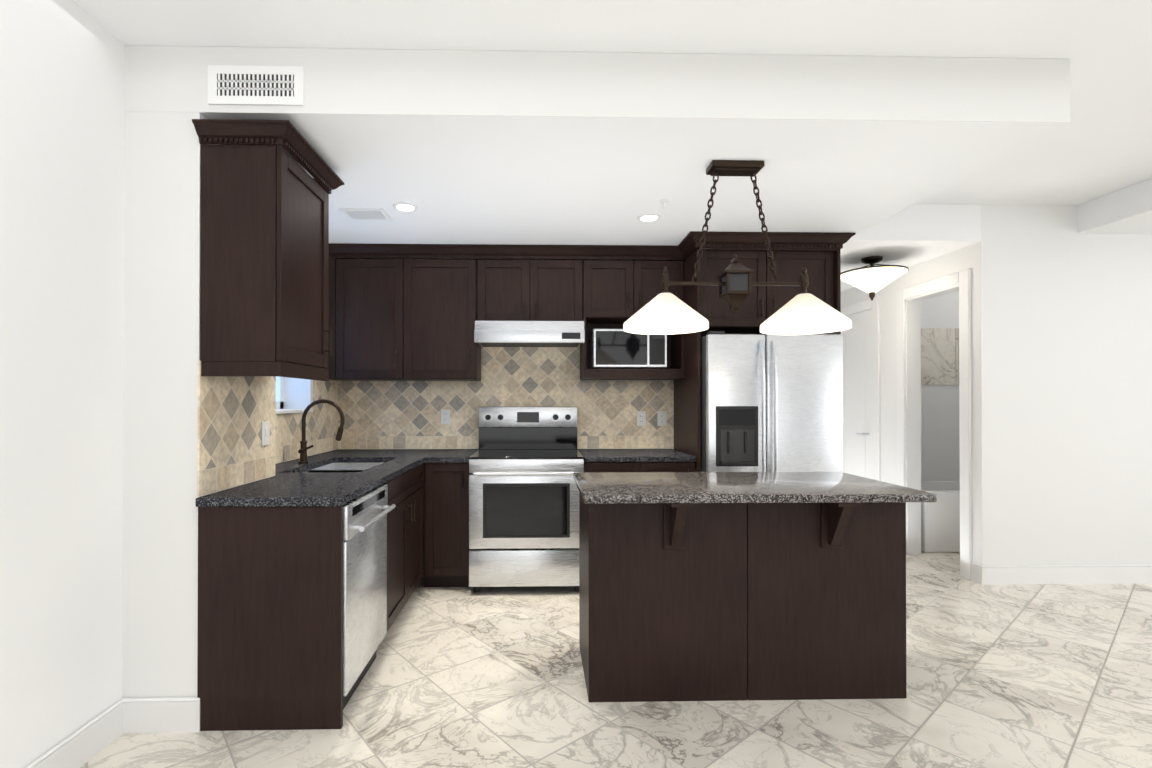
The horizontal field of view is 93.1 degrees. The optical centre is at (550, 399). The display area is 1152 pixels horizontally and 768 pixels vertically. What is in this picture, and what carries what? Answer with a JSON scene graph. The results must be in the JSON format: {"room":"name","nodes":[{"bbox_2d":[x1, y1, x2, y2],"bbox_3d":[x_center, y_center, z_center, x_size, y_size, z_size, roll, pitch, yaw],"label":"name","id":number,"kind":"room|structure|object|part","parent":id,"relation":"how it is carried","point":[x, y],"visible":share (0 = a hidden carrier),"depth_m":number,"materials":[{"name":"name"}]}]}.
{"room":"kitchen","nodes":[
{"label":"kitchen","id":0,"kind":"room"},
{"bbox_2d":[0,0,337,767],"bbox_3d":[-1.698,-0.060,-0.088,0.240,2.680,9.050,0,0,-1],"label":"wall","id":1,"kind":"structure","parent":0,"point":[62,126],"depth_m":1.84,"materials":[{"name":"white paint"}]},
{"bbox_2d":[25,698,124,767],"bbox_3d":[-1.585,1.209,-1.247,0.014,0.130,6.740,0,0,-1],"label":"baseboard","id":2,"kind":"structure","parent":1,"relation":"attached to","point":[83,745],"depth_m":1.94,"materials":[{"name":"white wood"}]},
{"bbox_2d":[197,360,337,496],"bbox_3d":[-1.522,0.112,3.203,0.258,0.548,2.159,0,0,-1],"label":"backsplash","id":3,"kind":"structure","parent":1,"relation":"attached to","point":[234,412],"depth_m":2.48,"materials":[{"name":"tile"}]},
{"bbox_2d":[261,421,269,445],"bbox_3d":[-1.375,0.165,2.634,0.010,0.116,0.072,0,0,-1],"label":"light switch","id":4,"kind":"object","parent":3,"relation":"attached to","point":[265,432],"visible":1,"depth_m":2.62,"materials":[{"name":"white plastic"}]},
{"bbox_2d":[276,376,312,413],"bbox_3d":[-1.742,-0.389,3.339,0.225,0.955,0.910,0,0,-1],"label":"window","id":5,"kind":"structure","parent":1,"relation":"in","point":[279,392],"depth_m":3.70,"materials":[{"name":"white"}]},
{"bbox_2d":[122,112,272,697],"bbox_3d":[-1.529,0.084,2.431,0.290,2.420,0.600,0,0,-1],"label":"wall","id":6,"kind":"structure","parent":0,"point":[162,200],"depth_m":2.13,"materials":[{"name":"white paint"}]},
{"bbox_2d":[125,697,199,732],"bbox_3d":[-1.500,1.227,2.116,0.274,0.130,0.018,0,0,-1],"label":"baseboard","id":7,"kind":"structure","parent":6,"relation":"attached to","point":[177,714],"depth_m":2.11,"materials":[{"name":"white wood"}]},
{"bbox_2d":[192,119,343,380],"bbox_3d":[-1.196,-0.581,2.389,0.367,0.983,0.603,0,0,-1],"label":"upper cabinet","id":8,"kind":"object","parent":6,"relation":"attached to","point":[264,255],"visible":1,"depth_m":2.14,"materials":[{"name":"brown wood"}]},
{"bbox_3d":[-1.196,-1.037,2.392,0.367,0.072,0.603,0,0,-1],"label":"cab crown","id":9,"kind":"part","parent":8,"relation":"part of","materials":[{"name":"brown wood"}]},
{"bbox_2d":[338,258,683,380],"bbox_3d":[0.095,0.094,4.403,3.945,2.420,0.150,0,0,-1],"label":"wall","id":10,"kind":"structure","parent":0,"point":[548,259],"depth_m":4.33,"materials":[{"name":"white paint"}]},
{"bbox_2d":[324,243,411,380],"bbox_3d":[-1.342,-0.631,4.133,0.652,0.968,0.327,0,0,-1],"label":"upper cabinet","id":11,"kind":"object","parent":10,"relation":"attached to","point":[408,312],"depth_m":3.98,"materials":[{"name":"brown wood"}]},
{"bbox_2d":[412,244,487,380],"bbox_3d":[-0.808,-0.631,4.145,0.660,0.968,0.327,0,0,-1],"label":"upper cabinet","id":12,"kind":"object","parent":10,"relation":"attached to","point":[449,294],"depth_m":3.99,"materials":[{"name":"brown wood"}]},
{"bbox_2d":[338,346,673,448],"bbox_3d":[-0.345,-0.082,4.314,2.659,0.948,0.008,0,0,-1],"label":"backsplash","id":13,"kind":"structure","parent":10,"relation":"attached to","point":[392,414],"depth_m":4.31,"materials":[{"name":"tile"}]},
{"bbox_2d":[441,410,449,423],"bbox_3d":[-0.825,0.139,4.294,0.072,0.116,0.008,0,0,-1],"label":"electrical outlet","id":14,"kind":"object","parent":13,"relation":"attached to","point":[445,416],"visible":1,"depth_m":4.29,"materials":[{"name":"white plastic"}]},
{"bbox_2d":[637,411,645,425],"bbox_3d":[0.725,0.154,4.329,0.072,0.116,0.008,0,0,-1],"label":"electrical outlet","id":15,"kind":"object","parent":13,"relation":"attached to","point":[641,418],"visible":1,"depth_m":4.33,"materials":[{"name":"white plastic"}]},
{"bbox_2d":[657,411,665,425],"bbox_3d":[0.889,0.154,4.333,0.072,0.116,0.008,0,0,-1],"label":"electrical outlet","id":16,"kind":"object","parent":13,"relation":"attached to","point":[661,418],"visible":1,"depth_m":4.33,"materials":[{"name":"white plastic"}]},
{"bbox_2d":[488,244,591,330],"bbox_3d":[-0.119,-0.837,4.162,0.842,0.556,0.327,0,0,-1],"label":"upper cabinet","id":17,"kind":"object","parent":10,"relation":"attached to","point":[561,289],"depth_m":4.00,"materials":[{"name":"brown wood"}]},
{"bbox_2d":[474,321,584,346],"bbox_3d":[-0.150,-0.476,4.067,0.774,0.156,0.497,0,0,-1],"label":"range hood","id":18,"kind":"object","parent":17,"relation":"attached to","point":[529,333],"visible":1,"depth_m":3.83,"materials":[{"name":"silver metal"}]},
{"bbox_2d":[592,247,683,326],"bbox_3d":[0.580,-0.859,4.177,0.812,0.513,0.327,0,0,-1],"label":"upper cabinet","id":19,"kind":"object","parent":10,"relation":"attached to","point":[620,287],"depth_m":4.02,"materials":[{"name":"brown wood"}]},
{"bbox_2d":[589,329,666,368],"bbox_3d":[0.588,-0.374,4.163,0.550,0.296,0.306,0,0,-1],"label":"microwave","id":20,"kind":"object","parent":19,"relation":"in","point":[615,349],"visible":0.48,"depth_m":4.01,"materials":[{"name":"silver metal"}]},
{"bbox_2d":[672,235,835,338],"bbox_3d":[1.482,-0.807,4.052,0.942,0.618,0.618,0,0,-1],"label":"upper cabinet","id":21,"kind":"object","parent":10,"relation":"attached to","point":[791,253],"depth_m":3.74,"materials":[{"name":"brown wood"}]},
{"bbox_3d":[0.189,-1.066,3.971,3.704,0.100,0.723,0,0,-1],"label":"crown","id":22,"kind":"part","parent":21,"relation":"part of","materials":[{"name":"brown wood"}]},
{"bbox_2d":[124,45,1069,122],"bbox_3d":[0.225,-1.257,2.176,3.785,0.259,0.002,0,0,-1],"label":"ceiling beam","id":23,"kind":"structure","parent":0,"point":[513,83],"depth_m":2.18,"materials":[{"name":"white paint"}]},
{"bbox_2d":[208,65,303,105],"bbox_3d":[-1.156,-1.233,2.141,0.370,0.151,0.010,0,0,-1],"label":"air vent","id":24,"kind":"object","parent":23,"relation":"in","point":[254,85],"visible":1,"depth_m":2.14,"materials":[{"name":"grey metal"}]},
{"bbox_2d":[73,0,1151,204],"bbox_3d":[1.282,-1.448,2.212,12.500,0.120,13.500,0,0,-1],"label":"ceiling","id":25,"kind":"structure","parent":0,"point":[1099,145],"depth_m":2.07,"materials":[{"name":"white paint"}]},
{"bbox_2d":[80,551,1151,767],"bbox_3d":[1.282,1.342,2.197,12.500,0.100,13.500,0,0,-1],"label":"floor","id":26,"kind":"structure","parent":0,"point":[1031,676],"depth_m":2.29,"materials":[{"name":"tile"}]},
{"bbox_2d":[197,479,392,730],"bbox_3d":[-1.227,0.857,2.465,0.800,0.872,0.678,0,0,-1],"label":"base cabinet","id":27,"kind":"object","parent":26,"relation":"on","point":[270,622],"depth_m":2.13,"materials":[{"name":"brown wood"}]},
{"bbox_2d":[343,485,395,708],"bbox_3d":[-1.070,0.860,2.449,0.620,0.868,0.587,0,0,-1],"label":"dishwasher","id":28,"kind":"object","parent":26,"relation":"on","point":[364,574],"visible":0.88,"depth_m":2.38,"materials":[{"name":"grey metal"}]},
{"bbox_2d":[393,463,423,621],"bbox_3d":[-1.243,0.861,3.217,0.800,0.872,0.949,0,0,-1],"label":"base cabinet","id":29,"kind":"object","parent":26,"relation":"on","point":[408,488],"depth_m":3.22,"materials":[{"name":"brown wood"}]},
{"bbox_2d":[195,399,442,506],"bbox_3d":[-1.228,0.298,3.202,0.840,0.598,2.183,0,0,-1],"label":"countertop","id":30,"kind":"structure","parent":29,"relation":"on","point":[339,477],"depth_m":2.68,"materials":[{"name":"stone"}]},
{"bbox_2d":[298,399,343,463],"bbox_3d":[-1.395,0.194,3.298,0.276,0.389,0.112,0,0,-1],"label":"faucet","id":31,"kind":"object","parent":30,"relation":"on","point":[303,444],"depth_m":3.31,"materials":[{"name":"brown metal"}]},
{"bbox_2d":[304,463,381,471],"bbox_3d":[-1.230,0.510,3.268,0.433,0.174,0.793,0,0,-1],"label":"sink","id":32,"kind":"object","parent":30,"relation":"in","point":[321,467],"depth_m":3.65,"materials":[{"name":"silver metal"}]},
{"bbox_2d":[423,462,468,586],"bbox_3d":[-0.716,0.865,3.976,0.322,0.873,0.652,0,0,-1],"label":"base cabinet","id":33,"kind":"object","parent":26,"relation":"on","point":[446,524],"visible":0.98,"depth_m":3.69,"materials":[{"name":"brown wood"}]},
{"bbox_2d":[431,449,478,461],"bbox_3d":[-0.690,0.410,3.991,0.271,0.035,0.629,0,0,-1],"label":"countertop","id":34,"kind":"structure","parent":33,"relation":"on","point":[447,455],"depth_m":3.79,"materials":[{"name":"stone"}]},
{"bbox_2d":[469,407,583,592],"bbox_3d":[-0.164,0.679,3.920,0.765,1.245,0.767,0,0,-1],"label":"range","id":35,"kind":"object","parent":26,"relation":"on","point":[525,463],"visible":0.94,"depth_m":3.60,"materials":[{"name":"grey metal"}]},
{"bbox_2d":[584,462,694,471],"bbox_3d":[0.608,0.866,4.006,0.762,0.873,0.652,0,0,-1],"label":"base cabinet","id":36,"kind":"object","parent":26,"relation":"on","point":[639,466],"visible":0.15,"depth_m":3.72,"materials":[{"name":"brown wood"}]},
{"bbox_2d":[577,449,695,461],"bbox_3d":[0.606,0.410,4.020,0.767,0.035,0.629,0,0,-1],"label":"countertop","id":37,"kind":"structure","parent":36,"relation":"on","point":[590,455],"depth_m":3.79,"materials":[{"name":"stone"}]},
{"bbox_2d":[579,496,936,701],"bbox_3d":[0.848,0.858,2.542,1.376,0.873,0.695,0,0,-1],"label":"kitchen island","id":38,"kind":"object","parent":26,"relation":"on","point":[717,586],"depth_m":2.34,"materials":[{"name":"brown wood"}]},
{"bbox_2d":[573,472,936,503],"bbox_3d":[0.843,0.402,2.542,1.431,0.035,0.710,0,0,-1],"label":"island countertop","id":39,"kind":"structure","parent":38,"relation":"on","point":[590,485],"depth_m":2.37,"materials":[{"name":"grey stone"}]},
{"bbox_2d":[701,331,843,472],"bbox_3d":[1.480,0.427,3.929,0.908,1.750,0.826,0,0,-1],"label":"fridge","id":40,"kind":"object","parent":26,"relation":"on","point":[771,403],"visible":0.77,"depth_m":3.58,"materials":[{"name":"grey metal"}]},
{"bbox_2d":[921,481,959,551],"bbox_3d":[4.001,0.997,4.970,1.640,0.621,0.640,0,0,-1],"label":"bathtub","id":41,"kind":"object","parent":26,"relation":"on","point":[940,524],"visible":0.04,"depth_m":4.64,"materials":[{"name":"white"}]},
{"bbox_2d":[200,112,1067,291],"bbox_3d":[0.609,-1.246,4.376,4.850,0.259,4.380,0,0,-1],"label":"ceiling","id":42,"kind":"structure","parent":0,"point":[510,180],"depth_m":2.75,"materials":[{"name":"white paint"}]},
{"bbox_2d":[339,208,391,220],"bbox_3d":[-1.113,-1.117,3.297,0.260,0.010,0.200,0,0,-1],"label":"ceiling vent","id":43,"kind":"object","parent":42,"relation":"in","point":[365,214],"visible":1,"depth_m":3.28,"materials":[{"name":"grey metal"}]},
{"bbox_2d":[393,202,417,211],"bbox_3d":[-0.843,-1.118,3.173,0.144,0.008,0.144,0,0,-1],"label":"recessed light","id":44,"kind":"object","parent":42,"relation":"in","point":[404,206],"visible":1,"depth_m":3.17,"materials":[{"name":"white"}]},
{"bbox_2d":[637,213,660,221],"bbox_3d":[0.609,-1.117,3.355,0.144,0.008,0.144,0,0,-1],"label":"recessed light","id":45,"kind":"object","parent":42,"relation":"in","point":[650,217],"visible":1,"depth_m":3.35,"materials":[{"name":"white"}]},
{"bbox_2d":[659,199,669,208],"bbox_3d":[0.648,-1.102,3.086,0.060,0.042,0.060,0,0,-1],"label":"sprinkler","id":46,"kind":"object","parent":42,"relation":"attached to","point":[664,202],"visible":1,"depth_m":3.08,"materials":[{"name":"white metal"}]},
{"bbox_2d":[623,160,851,334],"bbox_3d":[0.885,-0.729,2.609,1.070,0.792,0.400,0,0,-1],"label":"pendant light","id":47,"kind":"object","parent":42,"relation":"hanging from","point":[666,312],"visible":1,"depth_m":2.57,"materials":[{"name":"white glass"}]},
{"bbox_3d":[0.885,-0.765,2.609,0.738,0.720,0.130,0,0,-1],"label":"frame","id":48,"kind":"part","parent":47,"relation":"part of","materials":[{"name":"brown metal"}]},
{"bbox_2d":[841,256,908,300],"bbox_3d":[2.546,-0.949,4.308,0.486,0.334,0.486,0,0,-1],"label":"hall ceiling light","id":49,"kind":"object","parent":42,"relation":"attached to","point":[871,279],"visible":0.92,"depth_m":4.21,"materials":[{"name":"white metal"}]},
{"bbox_3d":[2.546,-0.921,4.308,0.476,0.150,0.476,0,0,-1],"label":"lamp shade","id":50,"kind":"part","parent":49,"relation":"part of","materials":[{"name":"white glass"}]},
{"bbox_2d":[841,247,964,552],"bbox_3d":[3.073,-0.031,5.305,0.120,2.680,2.620,0,0,-1],"label":"wall","id":51,"kind":"structure","parent":0,"point":[952,262],"depth_m":4.83,"materials":[{"name":"white paint"}]},
{"bbox_2d":[841,297,879,480],"bbox_3d":[2.976,0.186,5.422,0.069,2.247,0.884,0,0,-1],"label":"door","id":52,"kind":"structure","parent":51,"relation":"attached to","point":[861,388],"depth_m":5.23,"materials":[{"name":"white wood"}]},
{"bbox_2d":[896,269,971,579],"bbox_3d":[3.084,0.180,4.329,0.142,2.247,0.794,0,0,-1],"label":"door frame","id":53,"kind":"structure","parent":51,"relation":"attached to","point":[908,336],"depth_m":4.62,"materials":[{"name":"white wood"}]},
{"bbox_2d":[921,291,959,480],"bbox_3d":[4.047,-0.031,5.377,1.830,2.680,0.120,0,0,-1],"label":"wall","id":54,"kind":"structure","parent":0,"point":[940,449],"depth_m":5.29,"materials":[{"name":"white paint"}]},
{"bbox_2d":[921,328,958,384],"bbox_3d":[4.001,-0.416,5.310,1.725,0.550,0.014,0,0,-1],"label":"tile band","id":55,"kind":"object","parent":54,"relation":"attached to","point":[939,356],"depth_m":5.30,"materials":[{"name":"stone"}]},
{"bbox_2d":[964,204,1151,565],"bbox_3d":[5.269,-0.038,3.969,4.450,2.680,0.150,0,0,-1],"label":"wall","id":56,"kind":"structure","parent":0,"point":[1061,373],"depth_m":3.86,"materials":[{"name":"white paint"}]},
{"bbox_2d":[973,562,1151,584],"bbox_3d":[5.263,1.236,3.890,4.464,0.130,0.034,0,0,-1],"label":"baseboard","id":57,"kind":"structure","parent":56,"relation":"attached to","point":[1017,574],"depth_m":3.84,"materials":[{"name":"white wood"}]},
{"bbox_2d":[1078,178,1151,233],"bbox_3d":[5.713,-1.300,-0.266,3.750,0.199,8.350,0,0,-1],"label":"ceiling beam","id":58,"kind":"structure","parent":0,"point":[1127,210],"depth_m":3.65,"materials":[{"name":"white paint"}]}
]}

